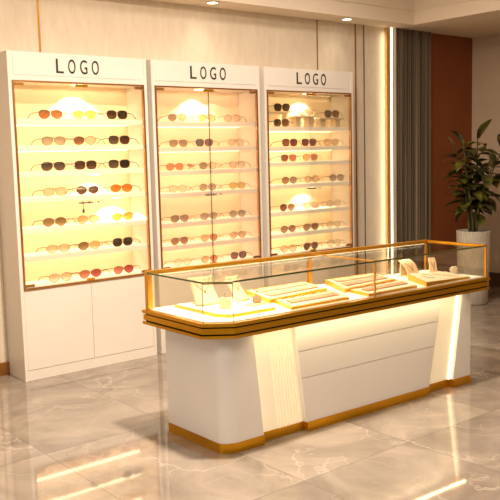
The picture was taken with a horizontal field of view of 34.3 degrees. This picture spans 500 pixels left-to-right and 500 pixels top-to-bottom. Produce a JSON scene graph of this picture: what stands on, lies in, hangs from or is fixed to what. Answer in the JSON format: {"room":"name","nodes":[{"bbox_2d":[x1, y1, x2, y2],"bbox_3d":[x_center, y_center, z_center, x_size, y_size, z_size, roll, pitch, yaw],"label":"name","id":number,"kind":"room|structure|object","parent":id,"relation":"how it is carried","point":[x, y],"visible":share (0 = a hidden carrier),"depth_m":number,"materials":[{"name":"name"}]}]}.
{"room":"shop","nodes":[
{"label":"shop","id":0,"kind":"room"},
{"bbox_2d":[0,0,385,362],"bbox_3d":[-2.389,-0.707,5.679,9.985,3.450,0.100,-7,9,-39],"label":"wall","id":1,"kind":"structure","parent":0,"point":[140,29],"depth_m":7.33,"materials":[{"name":"beige paint"}]},
{"bbox_2d":[0,361,9,375],"bbox_3d":[-2.312,0.960,5.833,9.985,0.100,0.015,-7,9,-39],"label":"baseboard","id":2,"kind":"structure","parent":1,"relation":"attached to","point":[4,366],"depth_m":6.18,"materials":[{"name":"wood"}]},
{"bbox_2d":[37,0,40,51],"bbox_3d":[-1.575,-0.586,6.293,0.012,2.824,0.008,-7,9,-39],"label":"trim","id":3,"kind":"structure","parent":1,"relation":"attached to","point":[37,0],"depth_m":6.16,"materials":[{"name":"gold metal"}]},
{"bbox_2d":[316,20,317,69],"bbox_3d":[0.693,-0.861,8.135,0.008,2.824,0.008,-7,9,-39],"label":"trim","id":4,"kind":"structure","parent":1,"relation":"attached to","point":[316,20],"depth_m":7.99,"materials":[{"name":"brown metal"}]},
{"bbox_2d":[354,24,357,274],"bbox_3d":[1.114,-0.912,8.477,0.014,2.824,0.008,-7,9,-39],"label":"trim","id":5,"kind":"structure","parent":1,"relation":"attached to","point":[354,24],"depth_m":8.45,"materials":[{"name":"brown metal"}]},
{"bbox_2d":[363,25,365,272],"bbox_3d":[1.210,-0.924,8.556,0.010,2.824,0.008,-7,9,-39],"label":"trim","id":6,"kind":"structure","parent":1,"relation":"attached to","point":[363,25],"depth_m":8.53,"materials":[{"name":"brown metal"}]},
{"bbox_2d":[385,27,392,274],"bbox_3d":[1.507,-0.908,8.785,0.084,2.924,0.034,-7,9,-39],"label":"light strip","id":7,"kind":"object","parent":1,"relation":"attached to","point":[388,31],"visible":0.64,"depth_m":8.75,"materials":[{"name":"white plastic"}]},
{"bbox_2d":[390,28,392,273],"bbox_3d":[1.533,-0.911,8.806,0.018,2.924,0.034,-7,9,-39],"label":"diffuser","id":8,"kind":"object","parent":7,"relation":"attached to","point":[391,65],"depth_m":8.77,"materials":[{"name":"beige"}]},
{"bbox_2d":[0,285,499,499],"bbox_3d":[1.220,1.306,2.809,11.580,0.050,9.400,-7,9,-39],"label":"floor","id":9,"kind":"structure","parent":0,"point":[102,432],"depth_m":4.53,"materials":[{"name":"tile"}]},
{"bbox_2d":[0,50,156,381],"bbox_3d":[-1.329,-0.281,6.319,1.151,2.400,0.319,-7,9,-39],"label":"display cabinet","id":10,"kind":"object","parent":9,"relation":"on","point":[60,327],"visible":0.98,"depth_m":6.27,"materials":[{"name":"white paint"}]},
{"bbox_2d":[27,110,72,118],"bbox_3d":[-1.486,-1.015,6.093,0.341,0.068,0.137,-7,9,-38],"label":"sunglasses","id":11,"kind":"object","parent":10,"relation":"on","point":[44,114],"visible":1,"depth_m":6.02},
{"bbox_2d":[31,136,71,145],"bbox_3d":[-1.462,-0.818,6.092,0.348,0.067,0.123,-5,7,-24],"label":"sunglasses","id":12,"kind":"object","parent":10,"relation":"on","point":[59,140],"visible":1,"depth_m":6.04,"materials":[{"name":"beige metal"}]},
{"bbox_2d":[30,162,75,170],"bbox_3d":[-1.474,-0.634,6.133,0.341,0.068,0.137,-6,8,-36],"label":"sunglasses","id":13,"kind":"object","parent":10,"relation":"on","point":[46,166],"visible":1,"depth_m":6.06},
{"bbox_2d":[31,187,76,196],"bbox_3d":[-1.464,-0.442,6.128,0.348,0.067,0.123,-5,8,-27],"label":"sunglasses","id":14,"kind":"object","parent":10,"relation":"on","point":[60,191],"visible":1,"depth_m":6.08,"materials":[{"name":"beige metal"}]},
{"bbox_2d":[32,217,76,226],"bbox_3d":[-1.469,-0.217,6.147,0.348,0.067,0.123,-5,8,-27],"label":"sunglasses","id":15,"kind":"object","parent":10,"relation":"on","point":[60,221],"visible":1,"depth_m":6.10,"materials":[{"name":"gold metal"}]},
{"bbox_2d":[36,244,77,253],"bbox_3d":[-1.449,-0.016,6.182,0.348,0.067,0.123,-5,8,-25],"label":"sunglasses","id":16,"kind":"object","parent":10,"relation":"on","point":[51,249],"visible":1,"depth_m":6.13,"materials":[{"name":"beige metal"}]},
{"bbox_2d":[38,272,78,281],"bbox_3d":[-1.440,0.202,6.212,0.348,0.067,0.123,-5,8,-28],"label":"sunglasses","id":17,"kind":"object","parent":10,"relation":"on","point":[66,276],"visible":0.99,"depth_m":6.17,"materials":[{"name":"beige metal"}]},
{"bbox_2d":[16,119,142,125],"bbox_3d":[-1.355,-0.983,6.246,1.095,0.036,0.257,-7,9,-39],"label":"shelf","id":18,"kind":"object","parent":10,"relation":"attached to","point":[19,122],"depth_m":6.18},
{"bbox_2d":[18,144,143,151],"bbox_3d":[-1.350,-0.788,6.269,1.095,0.036,0.257,-7,9,-39],"label":"shelf","id":19,"kind":"object","parent":10,"relation":"attached to","point":[21,147],"depth_m":6.25,"materials":[{"name":"white"}]},
{"bbox_2d":[19,168,144,176],"bbox_3d":[-1.345,-0.601,6.291,1.095,0.036,0.257,-7,9,-39],"label":"shelf","id":20,"kind":"object","parent":10,"relation":"attached to","point":[23,172],"depth_m":6.29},
{"bbox_2d":[21,191,144,203],"bbox_3d":[-1.341,-0.413,6.314,1.095,0.036,0.257,-7,9,-39],"label":"shelf","id":21,"kind":"object","parent":10,"relation":"attached to","point":[38,197],"depth_m":6.29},
{"bbox_2d":[62,110,105,118],"bbox_3d":[-1.262,-1.039,6.241,0.348,0.067,0.123,-5,7,-25],"label":"sunglasses","id":22,"kind":"object","parent":10,"relation":"on","point":[78,114],"visible":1,"depth_m":6.20,"materials":[{"name":"gold metal"}]},
{"bbox_2d":[26,268,141,287],"bbox_3d":[-1.322,0.236,6.387,1.099,0.042,0.268,-7,9,-39],"label":"shelf","id":23,"kind":"object","parent":10,"relation":"attached to","point":[105,278],"depth_m":6.33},
{"bbox_2d":[22,218,146,234],"bbox_3d":[-1.335,-0.188,6.340,1.095,0.036,0.257,-7,9,-39],"label":"shelf","id":24,"kind":"object","parent":10,"relation":"attached to","point":[38,227],"depth_m":6.28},
{"bbox_2d":[65,160,105,169],"bbox_3d":[-1.262,-0.658,6.274,0.348,0.070,0.124,-5,8,-27],"label":"sunglasses","id":25,"kind":"object","parent":10,"relation":"on","point":[91,164],"visible":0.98,"depth_m":6.23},
{"bbox_2d":[67,136,104,144],"bbox_3d":[-1.265,-0.843,6.254,0.348,0.067,0.123,-5,8,-28],"label":"sunglasses","id":26,"kind":"object","parent":10,"relation":"on","point":[78,140],"visible":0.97,"depth_m":6.21,"materials":[{"name":"gold metal"}]},
{"bbox_2d":[24,242,147,261],"bbox_3d":[-1.330,0.014,6.364,1.095,0.036,0.257,-7,9,-39],"label":"shelf","id":27,"kind":"object","parent":10,"relation":"attached to","point":[30,255],"depth_m":6.29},
{"bbox_2d":[66,215,107,223],"bbox_3d":[-1.254,-0.243,6.323,0.348,0.067,0.123,-5,8,-30],"label":"sunglasses","id":28,"kind":"object","parent":10,"relation":"on","point":[82,219],"visible":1,"depth_m":6.28,"materials":[{"name":"gold metal"}]},
{"bbox_2d":[66,185,108,194],"bbox_3d":[-1.256,-0.471,6.329,0.341,0.069,0.137,-6,8,-36],"label":"sunglasses","id":29,"kind":"object","parent":10,"relation":"on","point":[93,189],"visible":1,"depth_m":6.26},
{"bbox_2d":[73,241,108,249],"bbox_3d":[-1.249,-0.040,6.346,0.348,0.067,0.123,-5,8,-28],"label":"sunglasses","id":30,"kind":"object","parent":10,"relation":"on","point":[94,244],"visible":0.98,"depth_m":6.29,"materials":[{"name":"gold metal"}]},
{"bbox_2d":[75,269,110,278],"bbox_3d":[-1.244,0.178,6.371,0.348,0.067,0.123,-5,8,-27],"label":"sunglasses","id":31,"kind":"object","parent":10,"relation":"on","point":[83,274],"visible":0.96,"depth_m":6.32,"materials":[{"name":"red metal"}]},
{"bbox_2d":[95,110,135,118],"bbox_3d":[-1.046,-1.068,6.418,0.348,0.070,0.124,-5,8,-28],"label":"sunglasses","id":32,"kind":"object","parent":10,"relation":"on","point":[111,114],"visible":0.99,"depth_m":6.37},
{"bbox_2d":[97,135,138,144],"bbox_3d":[-1.031,-0.874,6.442,0.348,0.070,0.124,-5,8,-26],"label":"sunglasses","id":33,"kind":"object","parent":10,"relation":"on","point":[124,139],"visible":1,"depth_m":6.40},
{"bbox_2d":[98,159,138,168],"bbox_3d":[-1.038,-0.689,6.487,0.341,0.070,0.137,-6,8,-36],"label":"sunglasses","id":34,"kind":"object","parent":10,"relation":"on","point":[124,163],"visible":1,"depth_m":6.42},
{"bbox_2d":[100,184,140,192],"bbox_3d":[-1.020,-0.496,6.488,0.348,0.067,0.123,-5,7,-25],"label":"sunglasses","id":35,"kind":"object","parent":10,"relation":"on","point":[115,188],"visible":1,"depth_m":6.45,"materials":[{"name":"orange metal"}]},
{"bbox_2d":[100,237,140,246],"bbox_3d":[-1.030,-0.074,6.560,0.341,0.070,0.137,-8,9,-42],"label":"sunglasses","id":36,"kind":"object","parent":10,"relation":"on","point":[127,241],"visible":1,"depth_m":6.49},
{"bbox_2d":[101,212,141,220],"bbox_3d":[-1.014,-0.272,6.516,0.348,0.067,0.123,-5,7,-25],"label":"sunglasses","id":37,"kind":"object","parent":10,"relation":"on","point":[128,215],"visible":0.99,"depth_m":6.47,"materials":[{"name":"gold metal"}]},
{"bbox_2d":[102,265,140,273],"bbox_3d":[-1.026,0.147,6.585,0.341,0.067,0.137,-8,9,-42],"label":"sunglasses","id":38,"kind":"object","parent":10,"relation":"on","point":[128,268],"visible":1,"depth_m":6.50,"materials":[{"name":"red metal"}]},
{"bbox_2d":[146,59,263,353],"bbox_3d":[-0.413,-0.392,7.063,1.130,2.400,0.319,-7,9,-39],"label":"display cabinet","id":39,"kind":"object","parent":9,"relation":"on","point":[191,89],"visible":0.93,"depth_m":7.08,"materials":[{"name":"white paint"}]},
{"bbox_2d":[159,163,189,170],"bbox_3d":[-0.627,-0.697,6.793,0.329,0.063,0.116,-5,8,-30],"label":"sunglasses","id":40,"kind":"object","parent":39,"relation":"on","point":[179,166],"visible":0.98,"depth_m":6.74,"materials":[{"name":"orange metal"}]},
{"bbox_2d":[158,114,193,121],"bbox_3d":[-0.602,-1.103,6.776,0.329,0.063,0.116,-5,7,-24],"label":"sunglasses","id":41,"kind":"object","parent":39,"relation":"on","point":[172,117],"visible":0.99,"depth_m":6.73,"materials":[{"name":"gold metal"}]},
{"bbox_2d":[159,139,194,146],"bbox_3d":[-0.595,-0.894,6.797,0.329,0.063,0.116,-5,7,-25],"label":"sunglasses","id":42,"kind":"object","parent":39,"relation":"on","point":[173,143],"visible":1,"depth_m":6.76,"materials":[{"name":"gold metal"}]},
{"bbox_2d":[161,214,195,222],"bbox_3d":[-0.588,-0.270,6.863,0.329,0.063,0.116,-5,7,-24],"label":"sunglasses","id":43,"kind":"object","parent":39,"relation":"on","point":[184,217],"visible":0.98,"depth_m":6.82,"materials":[{"name":"gold metal"}]},
{"bbox_2d":[162,237,194,244],"bbox_3d":[-0.594,-0.083,6.880,0.329,0.063,0.116,-5,8,-29],"label":"sunglasses","id":44,"kind":"object","parent":39,"relation":"on","point":[183,240],"visible":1,"depth_m":6.83,"materials":[{"name":"gold metal"}]},
{"bbox_2d":[188,139,219,146],"bbox_3d":[-0.394,-0.924,6.991,0.323,0.066,0.130,-6,8,-36],"label":"sunglasses","id":45,"kind":"object","parent":39,"relation":"on","point":[199,142],"visible":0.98,"depth_m":6.91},
{"bbox_2d":[187,114,220,121],"bbox_3d":[-0.373,-1.132,6.965,0.329,0.063,0.116,-5,8,-30],"label":"sunglasses","id":46,"kind":"object","parent":39,"relation":"on","point":[201,117],"visible":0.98,"depth_m":6.91,"materials":[{"name":"gold metal"}]},
{"bbox_2d":[188,183,222,190],"bbox_3d":[-0.363,-0.546,7.024,0.329,0.063,0.116,-5,8,-27],"label":"sunglasses","id":47,"kind":"object","parent":39,"relation":"on","point":[202,187],"visible":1,"depth_m":6.97,"materials":[{"name":"gold metal"}]},
{"bbox_2d":[189,162,222,169],"bbox_3d":[-0.360,-0.729,7.007,0.329,0.063,0.116,-5,7,-25],"label":"sunglasses","id":48,"kind":"object","parent":39,"relation":"on","point":[203,165],"visible":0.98,"depth_m":6.96,"materials":[{"name":"gold metal"}]},
{"bbox_2d":[190,212,223,219],"bbox_3d":[-0.353,-0.299,7.055,0.329,0.063,0.116,-5,7,-24],"label":"sunglasses","id":49,"kind":"object","parent":39,"relation":"on","point":[203,216],"visible":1,"depth_m":7.01,"materials":[{"name":"gold metal"}]},
{"bbox_2d":[190,234,223,241],"bbox_3d":[-0.353,-0.112,7.074,0.329,0.063,0.116,-5,8,-27],"label":"sunglasses","id":50,"kind":"object","parent":39,"relation":"on","point":[204,238],"visible":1,"depth_m":7.02,"materials":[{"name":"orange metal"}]},
{"bbox_2d":[190,255,223,262],"bbox_3d":[-0.352,0.072,7.094,0.329,0.063,0.116,-5,8,-27],"label":"sunglasses","id":51,"kind":"object","parent":39,"relation":"on","point":[204,259],"visible":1,"depth_m":7.04,"materials":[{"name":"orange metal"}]},
{"bbox_2d":[158,121,255,126],"bbox_3d":[-0.439,-1.081,6.992,1.074,0.036,0.257,-7,9,-39],"label":"shelf","id":52,"kind":"object","parent":39,"relation":"attached to","point":[160,123],"depth_m":6.94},
{"bbox_2d":[159,146,255,151],"bbox_3d":[-0.433,-0.871,7.017,1.074,0.036,0.257,-7,9,-39],"label":"shelf","id":53,"kind":"object","parent":39,"relation":"attached to","point":[161,148],"depth_m":6.98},
{"bbox_2d":[160,188,256,198],"bbox_3d":[-0.424,-0.496,7.061,1.074,0.036,0.257,-7,9,-39],"label":"shelf","id":54,"kind":"object","parent":39,"relation":"attached to","point":[165,193],"depth_m":7.07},
{"bbox_2d":[160,168,256,175],"bbox_3d":[-0.429,-0.679,7.039,1.074,0.036,0.257,-7,9,-39],"label":"shelf","id":55,"kind":"object","parent":39,"relation":"attached to","point":[163,171],"depth_m":7.07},
{"bbox_2d":[163,255,254,267],"bbox_3d":[-0.406,0.125,7.131,1.078,0.042,0.268,-7,9,-39],"label":"shelf","id":56,"kind":"object","parent":39,"relation":"attached to","point":[227,258],"depth_m":7.17,"materials":[{"name":"white"}]},
{"bbox_2d":[161,215,257,228],"bbox_3d":[-0.418,-0.249,7.090,1.074,0.036,0.257,-7,9,-39],"label":"shelf","id":57,"kind":"object","parent":39,"relation":"attached to","point":[166,223],"depth_m":7.06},
{"bbox_2d":[162,235,257,250],"bbox_3d":[-0.413,-0.062,7.113,1.074,0.036,0.257,-7,9,-39],"label":"shelf","id":58,"kind":"object","parent":39,"relation":"attached to","point":[167,245],"depth_m":7.07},
{"bbox_2d":[213,114,246,121],"bbox_3d":[-0.153,-1.158,7.141,0.329,0.063,0.116,-5,8,-26],"label":"sunglasses","id":59,"kind":"object","parent":39,"relation":"on","point":[228,118],"visible":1,"depth_m":7.10,"materials":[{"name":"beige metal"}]},
{"bbox_2d":[217,139,249,145],"bbox_3d":[-0.124,-0.951,7.181,0.329,0.063,0.116,-5,8,-26],"label":"sunglasses","id":60,"kind":"object","parent":39,"relation":"on","point":[231,142],"visible":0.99,"depth_m":7.14,"materials":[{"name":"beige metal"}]},
{"bbox_2d":[218,182,249,188],"bbox_3d":[-0.113,-0.576,7.228,0.329,0.063,0.116,-5,8,-28],"label":"sunglasses","id":61,"kind":"object","parent":39,"relation":"on","point":[232,185],"visible":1,"depth_m":7.18,"materials":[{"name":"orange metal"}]},
{"bbox_2d":[218,161,250,167],"bbox_3d":[-0.112,-0.759,7.210,0.329,0.063,0.116,-5,8,-28],"label":"sunglasses","id":62,"kind":"object","parent":39,"relation":"on","point":[233,164],"visible":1,"depth_m":7.17,"materials":[{"name":"gold metal"}]},
{"bbox_2d":[218,210,250,217],"bbox_3d":[-0.111,-0.329,7.252,0.329,0.063,0.116,-5,7,-25],"label":"sunglasses","id":63,"kind":"object","parent":39,"relation":"on","point":[233,213],"visible":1,"depth_m":7.21,"materials":[{"name":"gold metal"}]},
{"bbox_2d":[219,231,251,238],"bbox_3d":[-0.108,-0.142,7.273,0.329,0.063,0.116,-5,8,-26],"label":"sunglasses","id":64,"kind":"object","parent":39,"relation":"on","point":[241,234],"visible":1,"depth_m":7.23,"materials":[{"name":"gold metal"}]},
{"bbox_2d":[220,251,251,258],"bbox_3d":[-0.108,0.036,7.322,0.323,0.066,0.130,-7,9,-38],"label":"sunglasses","id":65,"kind":"object","parent":39,"relation":"on","point":[242,254],"visible":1,"depth_m":7.25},
{"bbox_2d":[259,66,354,286],"bbox_3d":[0.506,-0.503,7.809,1.141,2.400,0.319,-7,9,-39],"label":"display cabinet","id":66,"kind":"object","parent":9,"relation":"on","point":[320,91],"visible":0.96,"depth_m":7.86,"materials":[{"name":"white paint"}]},
{"bbox_2d":[269,119,292,126],"bbox_3d":[0.290,-1.176,7.502,0.348,0.070,0.124,-5,8,-27],"label":"sunglasses","id":67,"kind":"object","parent":66,"relation":"on","point":[277,122],"visible":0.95,"depth_m":7.45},
{"bbox_2d":[269,111,292,126],"bbox_3d":[0.227,-1.200,7.466,0.340,0.138,0.135,-7,9,-39],"label":"display riser","id":68,"kind":"object","parent":66,"relation":"on","point":[284,114],"visible":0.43,"depth_m":7.49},
{"bbox_2d":[269,103,294,110],"bbox_3d":[0.294,-1.315,7.494,0.360,0.072,0.128,-5,8,-27],"label":"sunglasses","id":69,"kind":"object","parent":68,"relation":"on","point":[286,107],"visible":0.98,"depth_m":7.44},
{"bbox_2d":[270,154,300,161],"bbox_3d":[0.360,-0.861,7.593,0.360,0.069,0.127,-5,8,-28],"label":"sunglasses","id":70,"kind":"object","parent":66,"relation":"on","point":[292,157],"visible":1,"depth_m":7.55,"materials":[{"name":"gold metal"}]},
{"bbox_2d":[270,176,300,183],"bbox_3d":[0.365,-0.656,7.620,0.360,0.069,0.127,-5,8,-30],"label":"sunglasses","id":71,"kind":"object","parent":66,"relation":"on","point":[285,180],"visible":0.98,"depth_m":7.57,"materials":[{"name":"gold metal"}]},
{"bbox_2d":[270,139,301,146],"bbox_3d":[0.368,-1.004,7.587,0.360,0.072,0.128,-5,8,-29],"label":"sunglasses","id":72,"kind":"object","parent":66,"relation":"on","point":[293,142],"visible":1,"depth_m":7.53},
{"bbox_2d":[273,203,298,210],"bbox_3d":[0.348,-0.405,7.630,0.360,0.069,0.127,-5,8,-31],"label":"sunglasses","id":73,"kind":"object","parent":66,"relation":"on","point":[291,206],"visible":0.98,"depth_m":7.58,"materials":[{"name":"gold metal"}]},
{"bbox_2d":[273,225,299,232],"bbox_3d":[0.357,-0.202,7.657,0.360,0.069,0.127,-5,8,-29],"label":"sunglasses","id":74,"kind":"object","parent":66,"relation":"on","point":[291,228],"visible":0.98,"depth_m":7.61,"materials":[{"name":"gold metal"}]},
{"bbox_2d":[272,244,301,252],"bbox_3d":[0.360,-0.022,7.708,0.353,0.069,0.142,-6,8,-36],"label":"sunglasses","id":75,"kind":"object","parent":66,"relation":"on","point":[292,248],"visible":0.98,"depth_m":7.62,"materials":[{"name":"gold metal"}]},
{"bbox_2d":[287,116,316,126],"bbox_3d":[0.495,-1.213,7.670,0.284,0.102,0.120,-7,9,-39],"label":"display riser","id":76,"kind":"object","parent":66,"relation":"on","point":[308,120],"visible":0.86,"depth_m":7.62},
{"bbox_2d":[288,108,317,115],"bbox_3d":[0.524,-1.307,7.690,0.373,0.072,0.132,-5,8,-27],"label":"sunglasses","id":77,"kind":"object","parent":76,"relation":"on","point":[301,111],"visible":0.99,"depth_m":7.63,"materials":[{"name":"gold metal"}]},
{"bbox_2d":[289,138,320,145],"bbox_3d":[0.559,-1.028,7.742,0.360,0.072,0.128,-5,8,-29],"label":"sunglasses","id":78,"kind":"object","parent":66,"relation":"on","point":[305,142],"visible":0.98,"depth_m":7.70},
{"bbox_2d":[296,154,321,160],"bbox_3d":[0.574,-0.887,7.767,0.360,0.069,0.127,-5,8,-28],"label":"sunglasses","id":79,"kind":"object","parent":66,"relation":"on","point":[306,157],"visible":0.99,"depth_m":7.71,"materials":[{"name":"gold metal"}]},
{"bbox_2d":[296,242,321,249],"bbox_3d":[0.577,-0.048,7.889,0.353,0.071,0.142,-7,9,-40],"label":"sunglasses","id":80,"kind":"object","parent":66,"relation":"on","point":[314,245],"visible":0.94,"depth_m":7.81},
{"bbox_2d":[269,146,348,150],"bbox_3d":[0.485,-0.970,7.764,1.085,0.036,0.257,-7,9,-39],"label":"shelf","id":81,"kind":"object","parent":66,"relation":"attached to","point":[271,148],"depth_m":7.74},
{"bbox_2d":[269,127,348,131],"bbox_3d":[0.481,-1.152,7.743,1.085,0.036,0.257,-7,9,-39],"label":"shelf","id":82,"kind":"object","parent":66,"relation":"attached to","point":[271,129],"depth_m":7.69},
{"bbox_2d":[270,181,348,189],"bbox_3d":[0.494,-0.626,7.805,1.085,0.036,0.257,-7,9,-39],"label":"shelf","id":83,"kind":"object","parent":66,"relation":"attached to","point":[274,185],"depth_m":7.81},
{"bbox_2d":[270,160,348,166],"bbox_3d":[0.489,-0.831,7.781,1.085,0.036,0.257,-7,9,-39],"label":"shelf","id":84,"kind":"object","parent":66,"relation":"attached to","point":[273,163],"depth_m":7.82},
{"bbox_2d":[272,243,346,255],"bbox_3d":[0.513,0.013,7.878,1.089,0.042,0.268,-7,9,-39],"label":"shelf","id":85,"kind":"object","parent":66,"relation":"attached to","point":[276,251],"depth_m":7.89,"materials":[{"name":"white"}]},
{"bbox_2d":[297,175,322,182],"bbox_3d":[0.590,-0.683,7.801,0.360,0.069,0.127,-5,8,-29],"label":"sunglasses","id":86,"kind":"object","parent":66,"relation":"on","point":[315,178],"visible":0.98,"depth_m":7.76,"materials":[{"name":"gold metal"}]},
{"bbox_2d":[297,201,323,208],"bbox_3d":[0.587,-0.433,7.821,0.360,0.069,0.127,-5,7,-25],"label":"sunglasses","id":87,"kind":"object","parent":66,"relation":"on","point":[306,205],"visible":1,"depth_m":7.77,"materials":[{"name":"gold metal"}]},
{"bbox_2d":[271,225,349,238],"bbox_3d":[0.505,-0.174,7.859,1.085,0.036,0.257,-7,9,-39],"label":"shelf","id":88,"kind":"object","parent":66,"relation":"attached to","point":[276,233],"depth_m":7.84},
{"bbox_2d":[271,205,349,216],"bbox_3d":[0.500,-0.377,7.835,1.085,0.036,0.257,-7,9,-39],"label":"shelf","id":89,"kind":"object","parent":66,"relation":"attached to","point":[275,211],"depth_m":7.85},
{"bbox_2d":[299,223,323,230],"bbox_3d":[0.588,-0.229,7.842,0.360,0.069,0.127,-5,7,-25],"label":"sunglasses","id":90,"kind":"object","parent":66,"relation":"on","point":[306,227],"visible":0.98,"depth_m":7.79,"materials":[{"name":"gold metal"}]},
{"bbox_2d":[314,118,343,126],"bbox_3d":[0.755,-1.236,7.882,0.330,0.085,0.120,-7,9,-39],"label":"display riser","id":91,"kind":"object","parent":66,"relation":"on","point":[319,122],"visible":0.81,"depth_m":7.83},
{"bbox_2d":[314,110,342,117],"bbox_3d":[0.794,-1.325,7.910,0.366,0.073,0.130,-5,8,-27],"label":"sunglasses","id":92,"kind":"object","parent":91,"relation":"on","point":[335,113],"visible":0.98,"depth_m":7.87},
{"bbox_2d":[317,139,342,145],"bbox_3d":[0.792,-1.053,7.930,0.360,0.069,0.127,-5,8,-26],"label":"sunglasses","id":93,"kind":"object","parent":66,"relation":"on","point":[327,142],"visible":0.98,"depth_m":7.88,"materials":[{"name":"gold metal"}]},
{"bbox_2d":[322,174,344,181],"bbox_3d":[0.853,-0.715,8.013,0.360,0.069,0.127,-5,8,-26],"label":"sunglasses","id":94,"kind":"object","parent":66,"relation":"on","point":[340,177],"visible":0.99,"depth_m":7.96,"materials":[{"name":"gold metal"}]},
{"bbox_2d":[142,239,489,453],"bbox_3d":[0.517,0.526,5.167,2.338,0.977,0.692,-7,8,-37],"label":"display counter","id":95,"kind":"object","parent":9,"relation":"on","point":[241,383],"depth_m":4.77,"materials":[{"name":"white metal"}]},
{"bbox_2d":[174,298,274,317],"bbox_3d":[-0.120,0.324,4.665,0.435,0.018,0.495,-7,9,-39],"label":"display platform","id":96,"kind":"object","parent":95,"relation":"on","point":[240,309],"visible":0.68,"depth_m":4.54,"materials":[{"name":"white metal"}]},
{"bbox_2d":[188,275,218,305],"bbox_3d":[-0.274,0.236,4.696,0.174,0.156,0.167,-7,9,-39],"label":"stand","id":97,"kind":"object","parent":96,"relation":"on","point":[210,297],"visible":0.81,"depth_m":4.68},
{"bbox_2d":[219,297,231,308],"bbox_3d":[-0.138,0.298,4.560,0.068,0.058,0.060,-2,7,-1],"label":"block","id":98,"kind":"object","parent":96,"relation":"on","point":[224,303],"visible":1,"depth_m":4.53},
{"bbox_2d":[225,275,249,301],"bbox_3d":[-0.085,0.227,4.801,0.166,0.140,0.105,5,9,42],"label":"stand","id":99,"kind":"object","parent":96,"relation":"on","point":[239,295],"visible":0.85,"depth_m":4.78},
{"bbox_2d":[245,295,265,306],"bbox_3d":[0.033,0.288,4.642,0.070,0.050,0.110,5,9,42],"label":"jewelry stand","id":100,"kind":"object","parent":96,"relation":"on","point":[256,300],"visible":1,"depth_m":4.63,"materials":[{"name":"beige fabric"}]},
{"bbox_2d":[245,281,326,303],"bbox_3d":[0.232,0.257,5.066,0.575,0.039,0.335,-7,9,-39],"label":"tray","id":101,"kind":"object","parent":95,"relation":"on","point":[270,294],"visible":0.95,"depth_m":5.01,"materials":[{"name":"beige fabric"}]},
{"bbox_2d":[275,290,348,309],"bbox_3d":[0.377,0.289,4.804,0.555,0.028,0.237,-7,9,-39],"label":"tray","id":102,"kind":"object","parent":95,"relation":"on","point":[331,296],"visible":1,"depth_m":4.74,"materials":[{"name":"beige fabric"}]},
{"bbox_2d":[282,290,329,299],"bbox_3d":[0.340,0.270,4.888,0.390,0.012,0.017,-7,9,-39],"label":"bracelet","id":103,"kind":"object","parent":102,"relation":"on","point":[329,290],"visible":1,"depth_m":4.87,"materials":[{"name":"gold metal"}]},
{"bbox_2d":[325,273,395,292],"bbox_3d":[0.711,0.209,5.362,0.583,0.041,0.330,-7,9,-39],"label":"tray","id":104,"kind":"object","parent":95,"relation":"on","point":[345,284],"visible":0.96,"depth_m":5.30,"materials":[{"name":"beige fabric"}]},
{"bbox_2d":[350,280,416,296],"bbox_3d":[0.861,0.237,5.149,0.535,0.028,0.217,-7,9,-39],"label":"tray","id":105,"kind":"object","parent":95,"relation":"on","point":[400,285],"visible":0.98,"depth_m":5.07,"materials":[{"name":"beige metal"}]},
{"bbox_2d":[396,259,418,277],"bbox_3d":[1.100,0.128,5.664,0.126,0.119,0.112,-7,9,-39],"label":"stand","id":106,"kind":"object","parent":95,"relation":"on","point":[405,269],"visible":0.86,"depth_m":5.66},
{"bbox_2d":[428,257,436,271],"bbox_3d":[1.292,0.112,5.763,0.057,0.117,0.056,-4,7,-19],"label":"stand","id":107,"kind":"object","parent":95,"relation":"on","point":[432,259],"visible":0.75,"depth_m":5.75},
{"bbox_2d":[408,271,469,286],"bbox_3d":[1.256,0.178,5.474,0.525,0.048,0.255,-7,9,-39],"label":"tray","id":108,"kind":"object","parent":95,"relation":"on","point":[417,278],"visible":0.96,"depth_m":5.41,"materials":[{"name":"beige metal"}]},
{"bbox_2d":[450,266,458,273],"bbox_3d":[1.435,0.140,5.706,0.061,0.056,0.061,-1,7,2],"label":"block","id":109,"kind":"object","parent":95,"relation":"on","point":[453,269],"visible":0.98,"depth_m":5.69,"materials":[{"name":"beige"}]},
{"bbox_2d":[442,119,499,304],"bbox_3d":[2.342,-0.392,8.476,0.767,1.930,0.703,2,8,28],"label":"potted plant","id":110,"kind":"object","parent":9,"relation":"on","point":[469,261],"visible":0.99,"depth_m":8.41,"materials":[{"name":"green plant"}]},
{"bbox_2d":[152,0,499,37],"bbox_3d":[1.134,-1.849,2.363,11.480,0.476,9.300,-7,9,-39],"label":"ceiling","id":111,"kind":"structure","parent":0,"point":[473,18],"depth_m":8.03,"materials":[{"name":"paint"}]},
{"bbox_2d":[338,0,470,10],"bbox_3d":[0.679,-1.677,1.810,10.050,0.015,9.000,-7,9,-39],"label":"trim","id":112,"kind":"structure","parent":111,"relation":"attached to","point":[338,0],"depth_m":8.10,"materials":[{"name":"paint"}]},
{"bbox_2d":[431,33,471,271],"bbox_3d":[2.084,-1.250,9.315,1.595,3.450,0.100,-7,9,-39],"label":"wall","id":113,"kind":"structure","parent":0,"point":[451,56],"depth_m":9.43,"materials":[{"name":"paint"}]},
{"bbox_2d":[392,28,430,273],"bbox_3d":[1.806,-0.942,9.010,0.625,2.924,0.062,-7,9,-39],"label":"wall panel","id":114,"kind":"object","parent":113,"relation":"attached to","point":[411,49],"visible":0.72,"depth_m":8.95,"materials":[{"name":"fabric"}]},
{"bbox_2d":[471,34,499,272],"bbox_3d":[5.643,-0.966,6.168,0.100,3.450,9.300,-7,9,-39],"label":"wall","id":115,"kind":"structure","parent":0,"point":[485,49],"depth_m":9.52,"materials":[{"name":"beige paint"}]},
{"bbox_2d":[489,272,499,286],"bbox_3d":[5.643,0.673,6.319,0.018,0.160,9.285,-7,9,-39],"label":"baseboard","id":116,"kind":"structure","parent":115,"relation":"attached to","point":[494,280],"depth_m":9.63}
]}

